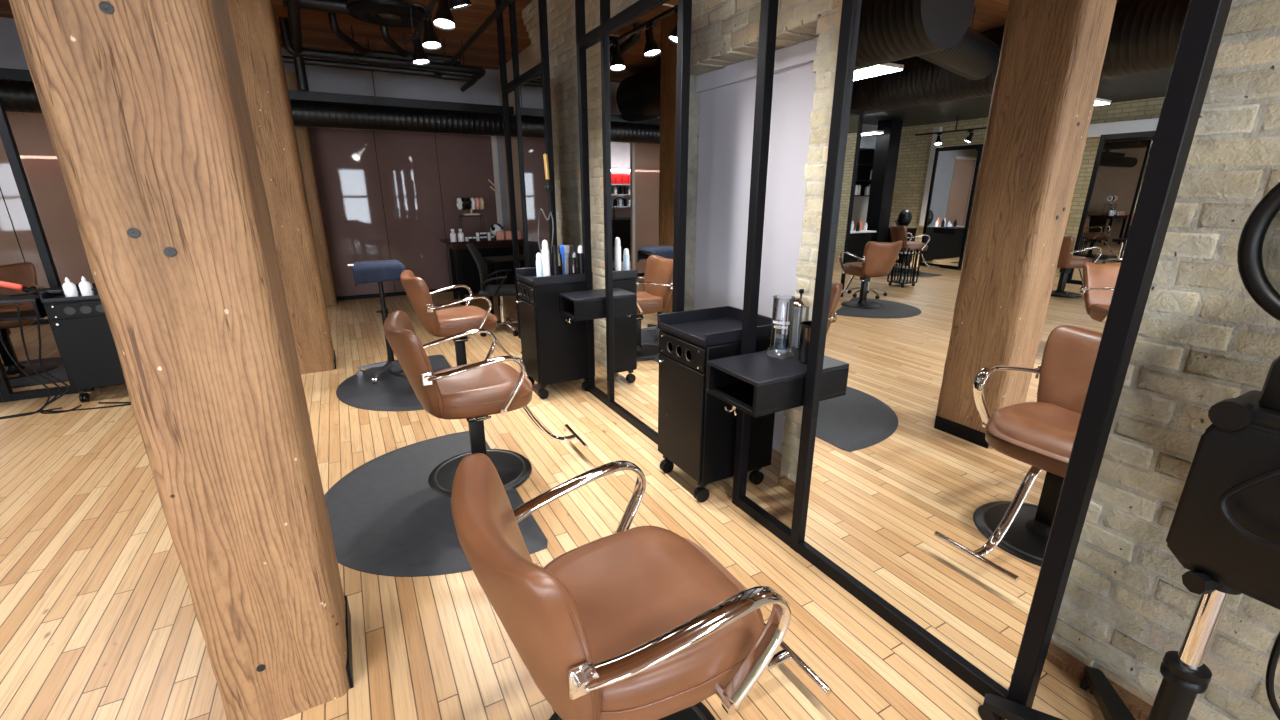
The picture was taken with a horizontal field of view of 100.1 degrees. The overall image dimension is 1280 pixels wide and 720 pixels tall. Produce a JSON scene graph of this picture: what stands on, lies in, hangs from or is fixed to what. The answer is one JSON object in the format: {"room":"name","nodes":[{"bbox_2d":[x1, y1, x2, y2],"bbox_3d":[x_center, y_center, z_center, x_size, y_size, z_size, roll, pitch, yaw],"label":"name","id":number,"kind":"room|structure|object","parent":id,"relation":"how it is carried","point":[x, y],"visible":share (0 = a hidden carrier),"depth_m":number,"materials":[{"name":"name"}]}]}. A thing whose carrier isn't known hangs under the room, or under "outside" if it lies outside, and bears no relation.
{"room":"salon","nodes":[
{"label":"salon","id":0,"kind":"room"},
{"bbox_2d":[0,17,508,236],"bbox_3d":[-7.135,-2.058,6.133,11.700,3.300,0.200,-9,19,-27],"label":"wall","id":1,"kind":"structure","parent":0,"point":[485,91],"depth_m":7.50,"materials":[{"name":"grey paint"}]},
{"bbox_2d":[0,112,94,325],"bbox_3d":[-7.188,-1.567,6.136,3.270,2.360,0.060,-9,19,-27],"label":"mirror","id":2,"kind":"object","parent":1,"relation":"in","point":[43,172],"depth_m":6.18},
{"bbox_2d":[308,127,496,300],"bbox_3d":[-3.412,-2.179,8.111,2.480,2.360,0.060,-9,19,-27],"label":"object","id":3,"kind":"structure","parent":1,"relation":"in","point":[384,195],"depth_m":7.95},
{"bbox_2d":[318,127,502,226],"bbox_3d":[-3.351,-2.222,8.133,2.620,2.430,0.100,-9,19,-27],"label":"trim","id":4,"kind":"structure","parent":1,"relation":"attached to","point":[493,138],"depth_m":8.47,"materials":[{"name":"grey metal"}]},
{"bbox_2d":[488,179,499,194],"bbox_3d":[-2.303,-2.726,8.458,0.035,0.239,0.219,9,20,28],"label":"wall hook","id":5,"kind":"object","parent":1,"relation":"attached to","point":[488,179],"visible":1,"depth_m":8.44,"materials":[{"name":"beige wood"}]},
{"bbox_2d":[0,0,531,69],"bbox_3d":[-4.444,-2.228,0.939,11.700,0.100,17.400,-9,19,-27],"label":"ceiling","id":6,"kind":"structure","parent":0,"point":[317,33],"depth_m":6.25,"materials":[{"name":"brown wood"}]},
{"bbox_2d":[0,39,516,136],"bbox_3d":[-4.868,-3.157,5.839,7.120,1.026,0.292,-9,19,-27],"label":"air duct","id":7,"kind":"object","parent":6,"relation":"hanging from","point":[16,95],"visible":0.55,"depth_m":6.64,"materials":[{"name":"black metal"}]},
{"bbox_2d":[287,0,308,90],"bbox_3d":[-3.342,-3.139,5.229,0.100,0.660,1.900,-10,20,-29],"label":"ceiling pipe","id":8,"kind":"object","parent":6,"relation":"attached to","point":[293,6],"visible":0.84,"depth_m":5.51,"materials":[{"name":"black metal"}]},
{"bbox_2d":[351,26,356,60],"bbox_3d":[-3.233,-3.576,6.050,0.011,0.350,0.011,-2,17,-6],"label":"hanger","id":9,"kind":"object","parent":6,"relation":"hanging from","point":[351,26],"visible":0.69,"depth_m":6.04,"materials":[{"name":"black metal"}]},
{"bbox_2d":[282,0,430,27],"bbox_3d":[-2.716,-3.423,5.200,1.288,0.140,0.770,-9,19,-27],"label":"air duct","id":10,"kind":"object","parent":6,"relation":"in","point":[390,13],"visible":0.94,"depth_m":5.12,"materials":[{"name":"metal"}]},
{"bbox_2d":[278,17,485,80],"bbox_3d":[-3.040,-3.716,6.509,2.187,0.355,0.645,-9,19,-27],"label":"ceiling pipe","id":11,"kind":"object","parent":6,"relation":"attached to","point":[478,72],"visible":0.82,"depth_m":6.12,"materials":[{"name":"black metal"}]},
{"bbox_2d":[282,56,476,91],"bbox_3d":[-3.100,-3.465,6.468,2.084,0.139,0.785,-9,19,-27],"label":"ceiling pipe","id":12,"kind":"object","parent":11,"relation":"hanging from","point":[470,80],"visible":0.98,"depth_m":6.41,"materials":[{"name":"black metal"}]},
{"bbox_2d":[449,0,512,65],"bbox_3d":[-1.447,-3.168,5.052,0.050,0.050,3.700,-9,19,-27],"label":"ceiling pipe","id":13,"kind":"object","parent":11,"relation":"attached to","point":[504,4],"visible":0.92,"depth_m":5.15,"materials":[{"name":"black metal"}]},
{"bbox_2d":[328,12,443,64],"bbox_3d":[-2.896,-3.587,6.012,0.440,0.307,1.352,11,20,32],"label":"ceiling pipe","id":14,"kind":"object","parent":6,"relation":"attached to","point":[332,17],"visible":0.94,"depth_m":6.01,"materials":[{"name":"black metal"}]},
{"bbox_2d":[409,0,413,32],"bbox_3d":[-1.941,-3.015,4.518,0.011,0.515,0.011,-2,17,-6],"label":"hanger","id":15,"kind":"object","parent":6,"relation":"hanging from","point":[409,0],"visible":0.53,"depth_m":4.54,"materials":[{"name":"black metal"}]},
{"bbox_2d":[411,3,425,9],"bbox_3d":[-2.646,-3.449,5.116,0.432,0.020,1.592,15,23,41],"label":"conduit","id":16,"kind":"object","parent":6,"relation":"attached to","point":[417,5],"visible":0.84,"depth_m":5.30,"materials":[{"name":"metal"}]},
{"bbox_2d":[380,25,460,63],"bbox_3d":[-2.598,-3.642,6.138,0.410,0.278,1.124,8,19,25],"label":"ceiling pipe","id":17,"kind":"object","parent":6,"relation":"attached to","point":[384,29],"visible":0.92,"depth_m":6.07,"materials":[{"name":"black metal"}]},
{"bbox_2d":[497,45,534,265],"bbox_3d":[-2.014,-2.821,8.595,0.240,3.300,6.600,-9,19,-27],"label":"wall","id":18,"kind":"structure","parent":0,"point":[526,57],"depth_m":8.01,"materials":[{"name":"beige paint"}]},
{"bbox_2d":[0,68,513,114],"bbox_3d":[-5.101,-3.070,6.138,7.360,0.170,0.220,-9,19,-27],"label":"ceiling beam","id":19,"kind":"structure","parent":18,"relation":"attached to","point":[5,73],"depth_m":6.88,"materials":[{"name":"black metal"}]},
{"bbox_2d":[0,291,1138,719],"bbox_3d":[-4.444,1.020,1.945,11.700,0.100,17.400,-9,19,-27],"label":"floor","id":20,"kind":"structure","parent":0,"point":[98,619],"depth_m":2.15,"materials":[{"name":"brown wood"}]},
{"bbox_2d":[3,357,68,388],"bbox_3d":[-5.416,0.111,4.681,1.237,0.016,1.010,-10,20,-29],"label":"floor mat","id":21,"kind":"object","parent":20,"relation":"on","point":[59,372],"visible":0.18,"depth_m":4.53,"materials":[{"name":"black rubber"}]},
{"bbox_2d":[0,262,59,379],"bbox_3d":[-5.406,-0.299,4.472,0.663,0.916,0.966,-12,21,-35],"label":"salon chair","id":22,"kind":"object","parent":21,"relation":"on","point":[24,273],"visible":0.6,"depth_m":4.68,"materials":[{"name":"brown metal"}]},
{"bbox_2d":[0,96,94,402],"bbox_3d":[-5.049,-0.889,3.543,1.550,2.600,0.050,-9,19,-27],"label":"mirror frame","id":23,"kind":"object","parent":20,"relation":"on","point":[6,393],"visible":0.71,"depth_m":3.90,"materials":[{"name":"black metal"}]},
{"bbox_2d":[0,294,46,321],"bbox_3d":[-4.666,-0.344,3.711,0.820,0.140,0.320,-9,19,-27],"label":"shelf box","id":24,"kind":"object","parent":23,"relation":"attached to","point":[4,299],"visible":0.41,"depth_m":3.78,"materials":[{"name":"black laminate"}]},
{"bbox_2d":[0,328,62,418],"bbox_3d":[-4.376,0.000,3.732,0.352,0.798,0.151,-9,19,-27],"label":"power cord","id":25,"kind":"object","parent":24,"relation":"hanging from","point":[1,337],"visible":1,"depth_m":3.79,"materials":[{"name":"black plastic"}]},
{"bbox_2d":[15,303,81,413],"bbox_3d":[-4.222,-0.012,3.772,0.238,0.798,0.132,0,17,0],"label":"power cord","id":26,"kind":"object","parent":24,"relation":"hanging from","point":[16,304],"visible":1,"depth_m":3.82,"materials":[{"name":"black plastic"}]},
{"bbox_2d":[0,281,96,296],"bbox_3d":[-4.345,-0.551,3.735,0.785,0.236,0.089,-15,22,-39],"label":"iron","id":27,"kind":"object","parent":24,"relation":"on","point":[51,291],"visible":0.96,"depth_m":3.78,"materials":[{"name":"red plastic"}]},
{"bbox_2d":[33,302,130,411],"bbox_3d":[-4.030,-0.034,3.843,0.576,0.798,0.153,-3,18,-10],"label":"power cord","id":28,"kind":"object","parent":24,"relation":"hanging from","point":[35,304],"visible":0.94,"depth_m":3.87,"materials":[{"name":"black plastic"}]},
{"bbox_2d":[39,283,125,401],"bbox_3d":[-4.125,-0.152,4.152,0.430,0.833,0.480,-9,19,-27],"label":"trolley","id":29,"kind":"object","parent":20,"relation":"on","point":[79,325],"visible":0.61,"depth_m":3.93,"materials":[{"name":"black laminate"}]},
{"bbox_2d":[39,283,99,303],"bbox_3d":[-4.130,-0.520,4.048,0.430,0.069,0.460,-9,19,-27],"label":"tray","id":30,"kind":"object","parent":29,"relation":"on","point":[45,298],"depth_m":3.85,"materials":[{"name":"black laminate"}]},
{"bbox_2d":[62,277,78,296],"bbox_3d":[-4.170,-0.531,3.914,0.070,0.145,0.069,-9,19,-27],"label":"bottle","id":31,"kind":"object","parent":29,"relation":"in","point":[69,288],"visible":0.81,"depth_m":3.90,"materials":[{"name":"plastic"}]},
{"bbox_2d":[79,276,94,295],"bbox_3d":[-4.100,-0.546,3.961,0.070,0.145,0.069,-9,19,-27],"label":"bottle","id":32,"kind":"object","parent":29,"relation":"in","point":[85,286],"visible":0.91,"depth_m":3.94,"materials":[{"name":"plastic"}]},
{"bbox_2d":[9,0,353,719],"bbox_3d":[-1.135,-0.556,1.288,0.321,3.300,0.398,-9,19,-27],"label":"timber post","id":33,"kind":"object","parent":20,"relation":"on","point":[144,105],"visible":1,"depth_m":1.27,"materials":[{"name":"brown wood"}]},
{"bbox_2d":[227,0,336,373],"bbox_3d":[-2.947,-1.515,4.382,0.329,3.300,0.386,-9,19,-27],"label":"timber post","id":34,"kind":"object","parent":20,"relation":"on","point":[253,22],"visible":0.72,"depth_m":4.25,"materials":[{"name":"brown wood"}]},
{"bbox_2d":[285,72,337,305],"bbox_3d":[-4.538,-2.211,7.217,0.378,2.950,0.365,-9,19,-27],"label":"timber post","id":35,"kind":"object","parent":20,"relation":"on","point":[302,135],"visible":0.38,"depth_m":7.17,"materials":[{"name":"brown wood"}]},
{"bbox_2d":[336,354,450,410],"bbox_3d":[-1.992,0.188,4.431,0.920,0.016,1.437,-9,19,-27],"label":"floor mat","id":36,"kind":"object","parent":20,"relation":"on","point":[394,392],"visible":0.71,"depth_m":4.24,"materials":[{"name":"black rubber"}]},
{"bbox_2d":[356,282,401,383],"bbox_3d":[-2.143,-0.332,4.505,0.557,0.935,0.536,-9,19,-27],"label":"tray stand","id":37,"kind":"object","parent":36,"relation":"on","point":[390,362],"visible":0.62,"depth_m":4.52,"materials":[{"name":"black plastic"}]},
{"bbox_2d":[351,260,404,286],"bbox_3d":[-2.131,-0.716,4.369,0.382,0.171,0.340,-9,19,-27],"label":"towel","id":38,"kind":"object","parent":37,"relation":"on","point":[364,272],"visible":0.97,"depth_m":4.23,"materials":[{"name":"blue fabric"}]},
{"bbox_2d":[324,431,547,576],"bbox_3d":[-1.147,0.706,2.760,0.940,0.016,1.437,-9,19,-27],"label":"floor mat","id":39,"kind":"object","parent":20,"relation":"on","point":[386,518],"visible":0.62,"depth_m":2.57,"materials":[{"name":"black rubber"}]},
{"bbox_2d":[384,311,587,496],"bbox_3d":[-0.802,0.186,2.908,0.966,0.916,0.663,-9,19,-26],"label":"salon chair","id":40,"kind":"object","parent":39,"relation":"on","point":[472,392],"visible":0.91,"depth_m":2.73,"materials":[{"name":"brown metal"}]},
{"bbox_2d":[400,270,521,365],"bbox_3d":[-1.404,-0.287,4.434,0.966,0.916,0.663,-10,20,-29],"label":"salon chair","id":41,"kind":"object","parent":20,"relation":"on","point":[445,322],"visible":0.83,"depth_m":4.15,"materials":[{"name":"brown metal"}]},
{"bbox_2d":[439,237,524,304],"bbox_3d":[-2.272,-1.334,7.893,1.120,0.875,0.640,-9,19,-27],"label":"table","id":42,"kind":"object","parent":20,"relation":"on","point":[466,271],"depth_m":7.96,"materials":[{"name":"brown paint"}]},
{"bbox_2d":[450,229,455,241],"bbox_3d":[-2.575,-1.717,7.374,0.080,0.165,0.080,-9,19,-27],"label":"bottle","id":43,"kind":"object","parent":42,"relation":"on","point":[452,234],"visible":1,"depth_m":7.35,"materials":[{"name":"white plastic"}]},
{"bbox_2d":[458,229,463,240],"bbox_3d":[-2.478,-1.726,7.403,0.080,0.165,0.080,-9,19,-27],"label":"bottle","id":44,"kind":"object","parent":42,"relation":"on","point":[460,234],"visible":0.99,"depth_m":7.38,"materials":[{"name":"white plastic"}]},
{"bbox_2d":[459,215,484,238],"bbox_3d":[-2.389,-1.885,7.619,0.312,0.340,0.172,-9,19,-27],"label":"wire riser","id":45,"kind":"object","parent":42,"relation":"on","point":[461,216],"visible":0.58,"depth_m":7.55,"materials":[{"name":"black metal"}]},
{"bbox_2d":[458,202,480,214],"bbox_3d":[-2.380,-2.136,7.547,0.340,0.182,0.100,-9,19,-27],"label":"stand","id":46,"kind":"object","parent":45,"relation":"on","point":[458,202],"visible":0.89,"depth_m":7.54,"materials":[{"name":"beige wood"}]},
{"bbox_2d":[457,197,462,209],"bbox_3d":[-2.511,-2.176,7.459,0.062,0.170,0.160,-9,19,-27],"label":"scrunchie","id":47,"kind":"object","parent":46,"relation":"hanging from","point":[459,200],"visible":0.98,"depth_m":7.41,"materials":[{"name":"white fabric"}]},
{"bbox_2d":[461,198,466,209],"bbox_3d":[-2.459,-2.184,7.487,0.062,0.170,0.160,-9,19,-27],"label":"scrunchie","id":48,"kind":"object","parent":46,"relation":"hanging from","point":[464,201],"visible":0.88,"depth_m":7.43,"materials":[{"name":"black fabric"}]},
{"bbox_2d":[466,197,470,209],"bbox_3d":[-2.406,-2.193,7.514,0.062,0.170,0.160,-9,19,-27],"label":"scrunchie","id":49,"kind":"object","parent":46,"relation":"hanging from","point":[468,200],"visible":0.88,"depth_m":7.46,"materials":[{"name":"black fabric"}]},
{"bbox_2d":[470,197,475,209],"bbox_3d":[-2.354,-2.201,7.542,0.062,0.170,0.160,-9,19,-27],"label":"scrunchie","id":50,"kind":"object","parent":46,"relation":"hanging from","point":[472,199],"visible":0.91,"depth_m":7.49,"materials":[{"name":"white fabric"}]},
{"bbox_2d":[475,198,479,209],"bbox_3d":[-2.301,-2.210,7.569,0.062,0.170,0.160,-9,19,-27],"label":"scrunchie","id":51,"kind":"object","parent":46,"relation":"hanging from","point":[477,201],"visible":0.91,"depth_m":7.51,"materials":[{"name":"pink fabric"}]},
{"bbox_2d":[479,197,483,209],"bbox_3d":[-2.248,-2.219,7.597,0.062,0.170,0.160,-9,19,-27],"label":"scrunchie","id":52,"kind":"object","parent":46,"relation":"hanging from","point":[481,200],"visible":0.87,"depth_m":7.54,"materials":[{"name":"beige fabric"}]},
{"bbox_2d":[439,237,523,244],"bbox_3d":[-2.272,-1.738,7.768,1.120,0.030,0.640,-9,19,-27],"label":"countertop","id":53,"kind":"structure","parent":42,"relation":"on","point":[447,241],"depth_m":7.54,"materials":[{"name":"brown paint"}]},
{"bbox_2d":[490,223,502,238],"bbox_3d":[-2.101,-1.894,7.853,0.173,0.219,0.173,-9,19,-27],"label":"round ornament","id":54,"kind":"object","parent":42,"relation":"on","point":[497,227],"visible":0.75,"depth_m":7.79,"materials":[{"name":"white ceramic"}]},
{"bbox_2d":[496,231,503,239],"bbox_3d":[-2.015,-1.791,7.696,0.102,0.115,0.062,-9,19,-27],"label":"carton","id":55,"kind":"object","parent":42,"relation":"on","point":[499,234],"visible":1,"depth_m":7.67,"materials":[{"name":"pink cardboard"}]},
{"bbox_2d":[504,231,511,238],"bbox_3d":[-1.905,-1.809,7.753,0.102,0.115,0.062,-9,19,-27],"label":"carton","id":56,"kind":"object","parent":42,"relation":"on","point":[507,234],"visible":0.72,"depth_m":7.72,"materials":[{"name":"pink cardboard"}]},
{"bbox_2d":[466,243,517,336],"bbox_3d":[-1.565,-0.806,6.010,0.658,0.979,0.624,-3,17,-8],"label":"office chair","id":57,"kind":"object","parent":20,"relation":"on","point":[501,290],"visible":0.73,"depth_m":5.91,"materials":[{"name":"black fabric"}]},
{"bbox_2d":[484,255,524,320],"bbox_3d":[-1.476,-0.941,6.854,0.850,0.740,0.550,-9,19,-27],"label":"desk","id":58,"kind":"object","parent":20,"relation":"on","point":[495,259],"visible":0.31,"depth_m":6.61,"materials":[{"name":"black laminate"}]},
{"bbox_2d":[495,0,557,338],"bbox_3d":[-1.012,-1.664,4.861,0.050,3.300,1.220,-9,19,-27],"label":"mirror frame","id":59,"kind":"object","parent":20,"relation":"on","point":[532,92],"visible":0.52,"depth_m":4.70,"materials":[{"name":"black metal"},{"name":"mirror glass"}]},
{"bbox_2d":[517,73,550,267],"bbox_3d":[-0.916,-1.213,4.817,0.010,2.355,0.720,-9,19,-27],"label":"mirror glass","id":60,"kind":"object","parent":59,"relation":"on","point":[531,134],"depth_m":4.70,"materials":[{"name":"silver mirror"}]},
{"bbox_2d":[538,153,553,254],"bbox_3d":[-0.775,-1.241,4.358,0.106,0.834,0.132,-9,19,-27],"label":"iron","id":61,"kind":"object","parent":59,"relation":"hanging from","point":[548,187],"visible":0.9,"depth_m":4.32,"materials":[{"name":"gold metal"}]},
{"bbox_2d":[516,266,594,398],"bbox_3d":[-0.666,-0.228,4.197,0.480,0.950,0.430,-9,19,-27],"label":"trolley","id":62,"kind":"object","parent":20,"relation":"on","point":[554,350],"visible":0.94,"depth_m":4.01,"materials":[{"name":"black laminate"}]},
{"bbox_2d":[536,253,542,276],"bbox_3d":[-0.720,-0.660,3.841,0.048,0.215,0.048,-9,19,-27],"label":"spray can","id":63,"kind":"object","parent":62,"relation":"in","point":[539,262],"visible":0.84,"depth_m":3.82,"materials":[{"name":"white plastic"}]},
{"bbox_2d":[542,240,549,275],"bbox_3d":[-0.682,-0.717,3.881,0.054,0.300,0.054,-9,19,-27],"label":"spray can","id":64,"kind":"object","parent":62,"relation":"in","point":[545,251],"visible":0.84,"depth_m":3.86,"materials":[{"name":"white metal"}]},
{"bbox_2d":[551,245,557,275],"bbox_3d":[-0.625,-0.711,3.927,0.044,0.260,0.044,-9,19,-27],"label":"spray can","id":65,"kind":"object","parent":62,"relation":"in","point":[554,258],"visible":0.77,"depth_m":3.91,"materials":[{"name":"black metal"}]},
{"bbox_2d":[516,266,592,286],"bbox_3d":[-0.657,-0.645,4.073,0.460,0.079,0.430,-9,19,-27],"label":"tray","id":66,"kind":"object","parent":62,"relation":"on","point":[527,277],"depth_m":3.93,"materials":[{"name":"black laminate"}]},
{"bbox_2d":[558,245,573,274],"bbox_3d":[-0.541,-0.718,3.954,0.074,0.258,0.107,15,23,40],"label":"cup","id":67,"kind":"object","parent":62,"relation":"in","point":[566,252],"visible":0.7,"depth_m":3.93,"materials":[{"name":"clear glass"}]},
{"bbox_2d":[571,252,576,273],"bbox_3d":[-0.501,-0.709,4.005,0.048,0.210,0.048,-9,19,-27],"label":"spray can","id":68,"kind":"object","parent":62,"relation":"in","point":[573,267],"visible":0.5,"depth_m":3.99,"materials":[{"name":"brown paint"}]},
{"bbox_2d":[577,245,582,273],"bbox_3d":[-0.443,-0.731,4.008,0.048,0.250,0.048,-9,19,-27],"label":"spray can","id":69,"kind":"object","parent":62,"relation":"in","point":[580,248],"visible":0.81,"depth_m":3.98,"materials":[{"name":"black plastic"}]},
{"bbox_2d":[575,0,691,444],"bbox_3d":[-0.089,-1.165,3.252,0.050,3.300,1.300,-9,19,-27],"label":"mirror frame","id":70,"kind":"object","parent":20,"relation":"on","point":[646,46],"visible":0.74,"depth_m":3.17,"materials":[{"name":"black metal"}]},
{"bbox_2d":[559,289,605,323],"bbox_3d":[-0.271,-0.396,3.912,0.573,0.189,0.300,-9,19,-27],"label":"shelf box","id":71,"kind":"object","parent":70,"relation":"attached to","point":[589,304],"visible":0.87,"depth_m":3.74,"materials":[{"name":"black laminate"}]},
{"bbox_2d":[606,0,677,434],"bbox_3d":[0.001,-0.718,3.219,0.010,2.355,0.825,-9,19,-27],"label":"mirror glass","id":72,"kind":"object","parent":70,"relation":"on","point":[642,98],"depth_m":3.15,"materials":[{"name":"silver metal"}]},
{"bbox_2d":[451,453,831,719],"bbox_3d":[0.065,0.667,1.396,0.966,0.916,0.663,-9,19,-27],"label":"salon chair","id":73,"kind":"object","parent":20,"relation":"on","point":[641,622],"visible":1,"depth_m":1.14,"materials":[{"name":"brown leather"}]},
{"bbox_2d":[658,306,782,502],"bbox_3d":[0.389,0.218,2.833,0.480,0.905,0.430,-9,19,-27],"label":"trolley","id":74,"kind":"object","parent":20,"relation":"on","point":[696,433],"visible":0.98,"depth_m":2.69,"materials":[{"name":"black laminate"}]},
{"bbox_2d":[658,306,782,347],"bbox_3d":[0.397,-0.179,2.715,0.460,0.075,0.430,-9,19,-27],"label":"tray","id":75,"kind":"object","parent":74,"relation":"on","point":[716,327],"depth_m":2.73,"materials":[{"name":"black plastic"}]},
{"bbox_2d":[732,0,1231,707],"bbox_3d":[0.815,-0.676,1.675,0.050,3.300,1.365,-9,19,-27],"label":"mirror frame","id":76,"kind":"object","parent":20,"relation":"on","point":[1003,178],"visible":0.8,"depth_m":1.55,"materials":[{"name":"black metal"}]},
{"bbox_2d":[706,345,806,416],"bbox_3d":[0.621,0.092,2.344,0.586,0.184,0.327,-9,19,-27],"label":"shelf box","id":77,"kind":"object","parent":76,"relation":"attached to","point":[757,384],"visible":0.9,"depth_m":2.20,"materials":[{"name":"black laminate"}]},
{"bbox_2d":[766,295,795,357],"bbox_3d":[0.628,-0.149,2.370,0.124,0.262,0.124,-9,19,-27],"label":"jar","id":78,"kind":"object","parent":77,"relation":"on","point":[780,343],"visible":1,"depth_m":2.36,"materials":[{"name":"clear glass"}]},
{"bbox_2d":[784,302,788,336],"bbox_3d":[0.628,-0.163,2.366,0.070,0.190,0.070,-9,19,-27],"label":"basket","id":79,"kind":"object","parent":78,"relation":"on","point":[786,326],"depth_m":2.34,"materials":[{"name":"silver metal"}]},
{"bbox_2d":[791,289,811,347],"bbox_3d":[0.732,-0.188,2.465,0.100,0.280,0.100,-9,19,-27],"label":"spray bottle","id":80,"kind":"object","parent":77,"relation":"on","point":[801,302],"visible":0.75,"depth_m":2.44,"materials":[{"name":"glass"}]},
{"bbox_2d":[798,321,810,363],"bbox_3d":[0.739,-0.073,2.281,0.119,0.168,0.119,-9,19,-27],"label":"tumbler","id":81,"kind":"object","parent":77,"relation":"on","point":[805,325],"visible":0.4,"depth_m":2.26,"materials":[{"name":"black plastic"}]},
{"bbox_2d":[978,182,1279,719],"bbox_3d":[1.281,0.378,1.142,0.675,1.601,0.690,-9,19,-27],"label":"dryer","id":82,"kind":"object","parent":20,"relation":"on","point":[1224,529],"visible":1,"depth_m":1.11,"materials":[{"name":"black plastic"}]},
{"bbox_2d":[522,0,1279,719],"bbox_3d":[1.715,-0.560,1.303,0.497,3.302,11.225,-9,19,-27],"label":"wall","id":83,"kind":"structure","parent":0,"point":[1202,341],"depth_m":1.62,"materials":[{"name":"beige brick"}]},
{"bbox_2d":[777,476,1151,719],"bbox_3d":[1.509,1.053,1.610,0.055,0.035,3.100,-9,19,-27],"label":"baseboard","id":84,"kind":"structure","parent":83,"relation":"attached to","point":[1140,709],"depth_m":1.74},
{"bbox_3d":[1.182,-1.328,-0.927,0.012,0.515,0.012,-9,19,-27],"label":"hanger","id":85,"kind":"object","parent":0,"visible":0},
{"bbox_2d":[410,0,437,42],"bbox_3d":[-0.163,-1.797,1.498,0.035,0.025,7.600,-9,19,-27],"label":"track","id":86,"kind":"object","parent":85,"relation":"hanging from","point":[432,3],"visible":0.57,"depth_m":4.06,"materials":[{"name":"black metal"}]},
{"bbox_2d":[413,32,429,65],"bbox_3d":[-1.829,-2.586,4.452,0.139,0.226,0.138,-9,19,-27],"label":"track spotlight","id":87,"kind":"object","parent":86,"relation":"attached to","point":[420,58],"visible":1,"depth_m":4.43,"materials":[{"name":"black metal"}]},
{"bbox_2d":[422,12,441,49],"bbox_3d":[-1.547,-2.430,3.954,0.140,0.228,0.137,-9,19,-27],"label":"track spotlight","id":88,"kind":"object","parent":86,"relation":"attached to","point":[430,41],"visible":1,"depth_m":3.94,"materials":[{"name":"black plastic"}]},
{"bbox_2d":[433,0,455,29],"bbox_3d":[-1.273,-2.276,3.455,0.139,0.229,0.137,-9,19,-27],"label":"track spotlight","id":89,"kind":"object","parent":86,"relation":"attached to","point":[443,18],"visible":1,"depth_m":3.45,"materials":[{"name":"black metal"}]},
{"bbox_2d":[448,0,472,9],"bbox_3d":[-1.062,-2.173,3.131,0.144,0.233,0.139,-9,19,-27],"label":"track spotlight","id":90,"kind":"object","parent":86,"relation":"attached to","point":[453,4],"visible":1,"depth_m":3.11,"materials":[{"name":"black plastic"}]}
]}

